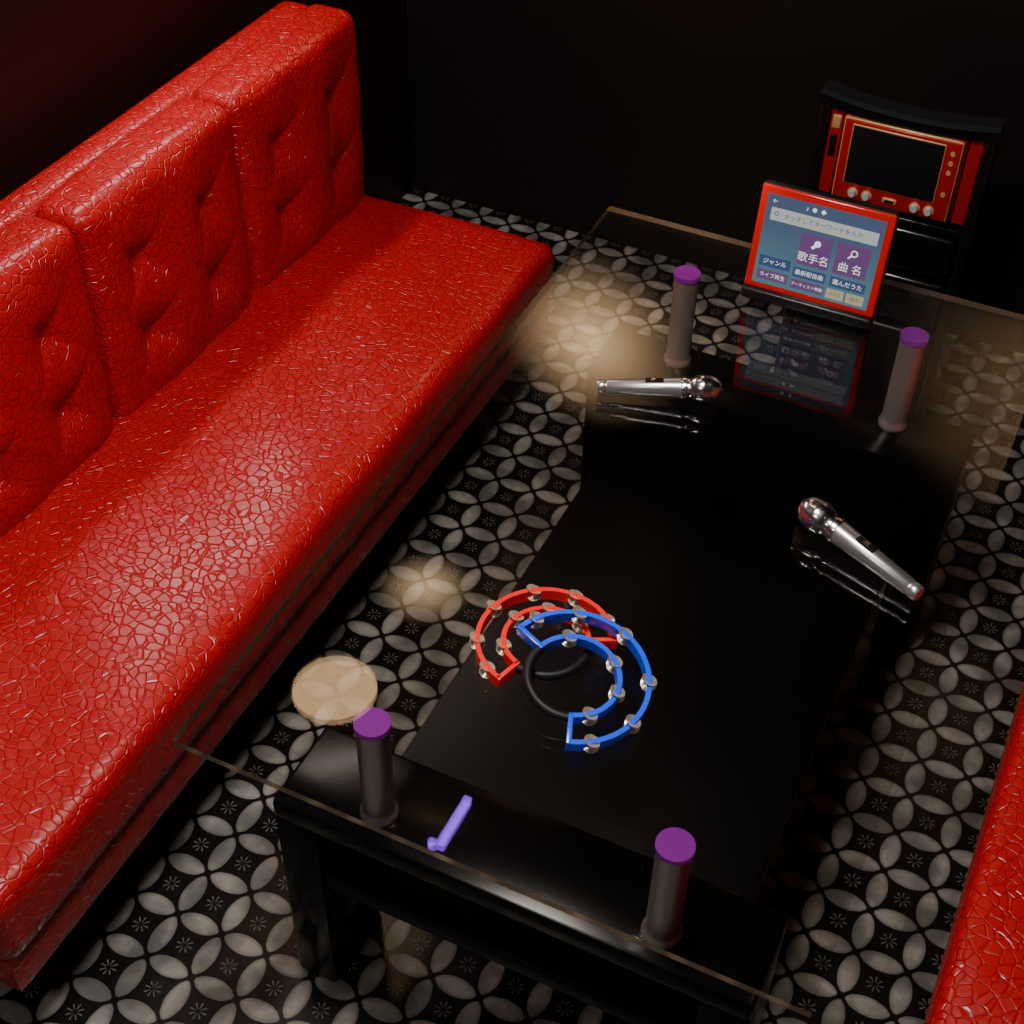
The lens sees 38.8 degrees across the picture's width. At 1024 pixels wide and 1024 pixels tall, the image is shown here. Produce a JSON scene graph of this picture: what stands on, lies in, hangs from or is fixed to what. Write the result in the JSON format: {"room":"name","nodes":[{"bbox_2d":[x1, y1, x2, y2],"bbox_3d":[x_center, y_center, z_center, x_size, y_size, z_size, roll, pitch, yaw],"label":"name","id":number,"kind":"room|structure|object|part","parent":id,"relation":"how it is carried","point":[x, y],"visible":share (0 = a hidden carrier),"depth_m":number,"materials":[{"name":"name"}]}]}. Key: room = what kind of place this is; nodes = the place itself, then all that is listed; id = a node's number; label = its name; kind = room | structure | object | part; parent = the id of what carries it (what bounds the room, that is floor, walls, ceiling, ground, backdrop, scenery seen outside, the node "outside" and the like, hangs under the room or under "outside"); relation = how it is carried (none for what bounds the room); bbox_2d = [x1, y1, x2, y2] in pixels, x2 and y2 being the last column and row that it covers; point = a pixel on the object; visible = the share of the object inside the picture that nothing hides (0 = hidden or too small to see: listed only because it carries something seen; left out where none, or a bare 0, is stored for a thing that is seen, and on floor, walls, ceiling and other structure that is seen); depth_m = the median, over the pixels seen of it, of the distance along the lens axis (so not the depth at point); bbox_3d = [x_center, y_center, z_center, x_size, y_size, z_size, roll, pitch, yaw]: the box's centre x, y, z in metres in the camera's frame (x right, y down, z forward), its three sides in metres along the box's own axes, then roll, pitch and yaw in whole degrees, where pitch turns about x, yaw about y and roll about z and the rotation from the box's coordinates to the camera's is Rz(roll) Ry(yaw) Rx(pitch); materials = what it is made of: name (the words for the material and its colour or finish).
{"room":"entertainment venue","nodes":[
{"label":"entertainment venue","id":0,"kind":"room"},
{"bbox_2d":[0,0,412,202],"bbox_3d":[-1.307,-0.479,2.077,0.060,2.550,4.720,19,46,18],"label":"wall","id":1,"kind":"structure","parent":0,"point":[69,69],"depth_m":3.00,"materials":[{"name":"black paint"}]},
{"bbox_2d":[0,188,1023,1023],"bbox_3d":[-0.015,0.878,2.488,2.850,0.050,4.600,19,46,18],"label":"floor","id":2,"kind":"structure","parent":0,"point":[196,926],"depth_m":2.90,"materials":[{"name":"black tile"}]},
{"bbox_2d":[0,1,553,990],"bbox_3d":[-0.638,-0.141,2.848,0.704,0.922,1.985,19,46,18],"label":"sofa","id":3,"kind":"object","parent":2,"relation":"on","point":[217,348],"visible":1,"depth_m":2.77,"materials":[{"name":"red leather"}]},
{"bbox_2d":[0,215,114,537],"bbox_3d":[-0.919,-0.197,2.602,0.154,0.512,0.491,19,46,18],"label":"cushion","id":4,"kind":"object","parent":3,"relation":"on","point":[57,363],"depth_m":2.62,"materials":[{"name":"red leather"}]},
{"bbox_2d":[36,98,251,417],"bbox_3d":[-0.705,-0.500,2.929,0.154,0.512,0.491,19,46,18],"label":"cushion","id":5,"kind":"object","parent":3,"relation":"on","point":[158,218],"depth_m":2.84,"materials":[{"name":"red leather"}]},
{"bbox_3d":[-0.914,-0.337,2.844,0.090,0.605,1.980,19,46,18],"label":"frame","id":6,"kind":"part","parent":3,"relation":"part of","materials":[{"name":"red leather"}]},
{"bbox_3d":[-0.629,0.018,2.986,0.654,0.092,1.970,19,46,18],"label":"seat","id":7,"kind":"part","parent":3,"relation":"part of","materials":[{"name":"red leather"}]},
{"bbox_2d":[193,4,364,288],"bbox_3d":[-0.490,-0.803,3.257,0.154,0.512,0.491,19,46,18],"label":"cushion","id":8,"kind":"object","parent":3,"relation":"on","point":[290,95],"depth_m":3.16,"materials":[{"name":"red leather"}]},
{"bbox_2d":[172,206,1023,1023],"bbox_3d":[0.272,0.241,2.611,0.909,0.720,1.543,19,46,18],"label":"glass coffee table","id":9,"kind":"object","parent":2,"relation":"on","point":[623,879],"visible":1,"depth_m":2.52,"materials":[{"name":"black glass"}]},
{"bbox_3d":[-0.299,0.590,2.420,0.077,0.455,0.163,19,46,18],"label":"leg","id":10,"kind":"part","parent":9,"relation":"part of","materials":[{"name":"black paint"}]},
{"bbox_3d":[-0.198,0.375,2.112,0.058,0.206,0.058,19,46,18],"label":"post","id":11,"kind":"part","parent":9,"relation":"part of","materials":[{"name":"silver metal"}]},
{"bbox_2d":[469,584,616,687],"bbox_3d":[0.040,0.178,2.128,0.223,0.024,0.175,-20,47,-21],"label":"tambourine","id":12,"kind":"object","parent":9,"relation":"on","point":[487,670],"visible":0.85,"depth_m":2.13,"materials":[{"name":"red plastic"}]},
{"bbox_3d":[-0.005,0.231,2.075,0.007,0.019,0.045,33,52,29],"label":"plate","id":13,"kind":"part","parent":12,"relation":"part of","materials":[{"name":"red plastic"}]},
{"bbox_3d":[0.130,0.192,2.120,0.045,0.019,0.007,0,43,-1],"label":"plate","id":14,"kind":"part","parent":12,"relation":"part of","materials":[{"name":"red plastic"}]},
{"bbox_2d":[516,606,656,753],"bbox_3d":[0.104,0.227,2.051,0.184,0.060,0.233,-16,46,-18],"label":"tambourine","id":15,"kind":"object","parent":9,"relation":"on","point":[591,744],"visible":1,"depth_m":2.05,"materials":[{"name":"blue plastic"}]},
{"bbox_3d":[0.026,0.182,2.080,0.007,0.019,0.049,-36,64,-30],"label":"plate","id":16,"kind":"part","parent":15,"relation":"part of","materials":[{"name":"blue plastic"}]},
{"bbox_3d":[0.079,0.300,1.993,0.007,0.019,0.049,8,51,-1],"label":"plate","id":17,"kind":"part","parent":15,"relation":"part of","materials":[{"name":"blue plastic"}]},
{"bbox_3d":[0.218,-0.141,3.208,0.077,0.455,0.163,19,46,18],"label":"leg","id":18,"kind":"part","parent":9,"relation":"part of","materials":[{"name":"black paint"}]},
{"bbox_2d":[324,400,913,1023],"bbox_3d":[0.273,0.267,2.648,0.625,0.040,1.342,19,46,18],"label":"shelf","id":19,"kind":"object","parent":9,"relation":"attached to","point":[749,624],"depth_m":2.59,"materials":[{"name":"black"}]},
{"bbox_2d":[598,374,721,401],"bbox_3d":[0.259,-0.225,2.543,0.216,0.049,0.049,7,44,6],"label":"microphone","id":20,"kind":"object","parent":9,"relation":"on","point":[700,388],"visible":1,"depth_m":2.53,"materials":[{"name":"silver metal"}]},
{"bbox_2d":[645,378,663,382],"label":"switch plate","id":21,"kind":"object","parent":20,"relation":"attached to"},
{"bbox_2d":[694,374,721,401],"bbox_3d":[0.341,-0.215,2.534,0.051,0.049,0.049,2,43,6],"label":"grille","id":22,"kind":"object","parent":20,"relation":"attached to","point":[707,388],"depth_m":2.52,"materials":[{"name":"silver metal"}]},
{"bbox_3d":[0.212,0.514,1.973,0.058,0.206,0.058,19,46,18],"label":"post","id":23,"kind":"part","parent":9,"relation":"part of","materials":[{"name":"silver metal"}]},
{"bbox_3d":[0.343,-0.390,2.937,0.058,0.206,0.058,19,46,18],"label":"post","id":24,"kind":"part","parent":9,"relation":"part of","materials":[{"name":"silver metal"}]},
{"bbox_3d":[0.323,0.802,2.209,0.077,0.455,0.163,19,46,18],"label":"leg","id":25,"kind":"part","parent":9,"relation":"part of","materials":[{"name":"black paint"}]},
{"bbox_2d":[741,179,899,329],"bbox_3d":[0.568,-0.479,2.692,0.254,0.224,0.079,19,46,18],"label":"tablet","id":26,"kind":"object","parent":9,"relation":"on","point":[813,252],"visible":1,"depth_m":2.68,"materials":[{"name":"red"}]},
{"bbox_2d":[797,497,923,599],"bbox_3d":[0.533,0.054,2.249,0.054,0.054,0.240,-26,50,-26],"label":"microphone","id":27,"kind":"object","parent":9,"relation":"on","point":[816,515],"visible":1,"depth_m":2.25,"materials":[{"name":"silver metal"}]},
{"bbox_2d":[797,497,835,534],"bbox_3d":[0.479,0.003,2.302,0.054,0.054,0.056,-30,55,-29],"label":"grille","id":28,"kind":"object","parent":27,"relation":"attached to","point":[815,514],"depth_m":2.28,"materials":[{"name":"silver metal"}]},
{"bbox_2d":[855,536,877,552],"bbox_3d":[0.545,0.050,2.239,0.013,0.004,0.036,-30,55,-29],"label":"switch plate","id":29,"kind":"object","parent":27,"relation":"attached to","point":[862,545],"depth_m":2.24,"materials":[{"name":"black"}]},
{"bbox_3d":[0.752,-0.251,2.798,0.058,0.206,0.058,19,46,18],"label":"post","id":30,"kind":"part","parent":9,"relation":"part of","materials":[{"name":"silver metal"}]},
{"bbox_3d":[0.840,0.071,2.997,0.077,0.455,0.163,19,46,18],"label":"leg","id":31,"kind":"part","parent":9,"relation":"part of","materials":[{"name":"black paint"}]},
{"bbox_2d":[773,79,1006,415],"bbox_3d":[0.857,-0.580,3.420,0.393,0.825,0.089,19,46,18],"label":"machine","id":32,"kind":"object","parent":2,"relation":"on","point":[934,168],"visible":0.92,"depth_m":3.28,"materials":[{"name":"black paint"}]},
{"bbox_3d":[0.729,-0.827,3.297,0.028,0.208,0.040,19,46,18],"label":"plate","id":33,"kind":"part","parent":32,"relation":"part of","materials":[{"name":"red metal"}]},
{"bbox_3d":[0.769,-0.721,3.289,0.019,0.019,0.013,19,46,18],"label":"knob","id":34,"kind":"part","parent":32,"relation":"part of","materials":[{"name":"grey metal"}]},
{"bbox_3d":[0.797,-0.711,3.280,0.019,0.019,0.013,19,46,18],"label":"knob","id":35,"kind":"part","parent":32,"relation":"part of","materials":[{"name":"grey metal"}]},
{"bbox_2d":[817,190,964,238],"bbox_3d":[0.865,-0.690,3.333,0.349,0.016,0.063,19,46,18],"label":"shelf","id":36,"kind":"object","parent":32,"relation":"attached to","point":[908,223],"depth_m":3.29,"materials":[{"name":"black paint"}]},
{"bbox_3d":[0.872,-0.593,3.451,0.349,0.802,0.014,19,46,18],"label":"panel","id":37,"kind":"part","parent":32,"relation":"part of","materials":[{"name":"black"}]},
{"bbox_2d":[832,113,970,221],"bbox_3d":[0.862,-0.775,3.238,0.273,0.207,0.066,19,46,18],"label":"monitor","id":38,"kind":"object","parent":32,"relation":"on","point":[919,170],"depth_m":3.20,"materials":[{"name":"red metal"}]},
{"bbox_3d":[0.859,-0.538,3.468,0.328,0.124,0.052,19,46,18],"label":"drawer","id":39,"kind":"part","parent":32,"relation":"part of","materials":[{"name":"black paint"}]},
{"bbox_3d":[0.866,-0.865,3.158,0.393,0.050,0.061,19,46,18],"label":"rail","id":40,"kind":"part","parent":32,"relation":"part of","materials":[{"name":"black paint"}]},
{"bbox_3d":[0.896,-0.677,3.246,0.019,0.019,0.013,19,46,18],"label":"knob","id":41,"kind":"part","parent":32,"relation":"part of","materials":[{"name":"grey metal"}]},
{"bbox_3d":[0.861,-0.633,3.380,0.328,0.110,0.052,19,46,18],"label":"drawer","id":42,"kind":"part","parent":32,"relation":"part of","materials":[{"name":"black paint"}]},
{"bbox_3d":[0.925,-0.667,3.236,0.019,0.019,0.013,19,46,18],"label":"knob","id":43,"kind":"part","parent":32,"relation":"part of","materials":[{"name":"grey metal"}]},
{"bbox_3d":[1.006,-0.732,3.202,0.029,0.208,0.040,19,46,18],"label":"plate","id":44,"kind":"part","parent":32,"relation":"part of","materials":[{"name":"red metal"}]},
{"bbox_2d":[924,681,1023,1023],"bbox_3d":[1.128,0.465,2.244,0.704,0.922,1.985,19,46,18],"label":"sofa","id":45,"kind":"object","parent":2,"relation":"on","point":[980,979],"visible":1,"depth_m":2.11,"materials":[{"name":"red leather"}]},
{"bbox_2d":[406,0,1023,353],"bbox_3d":[1.014,-1.459,3.172,2.850,2.550,0.060,19,46,18],"label":"wall","id":46,"kind":"structure","parent":0,"point":[557,113],"depth_m":3.87,"materials":[{"name":"black paint"}]}
]}

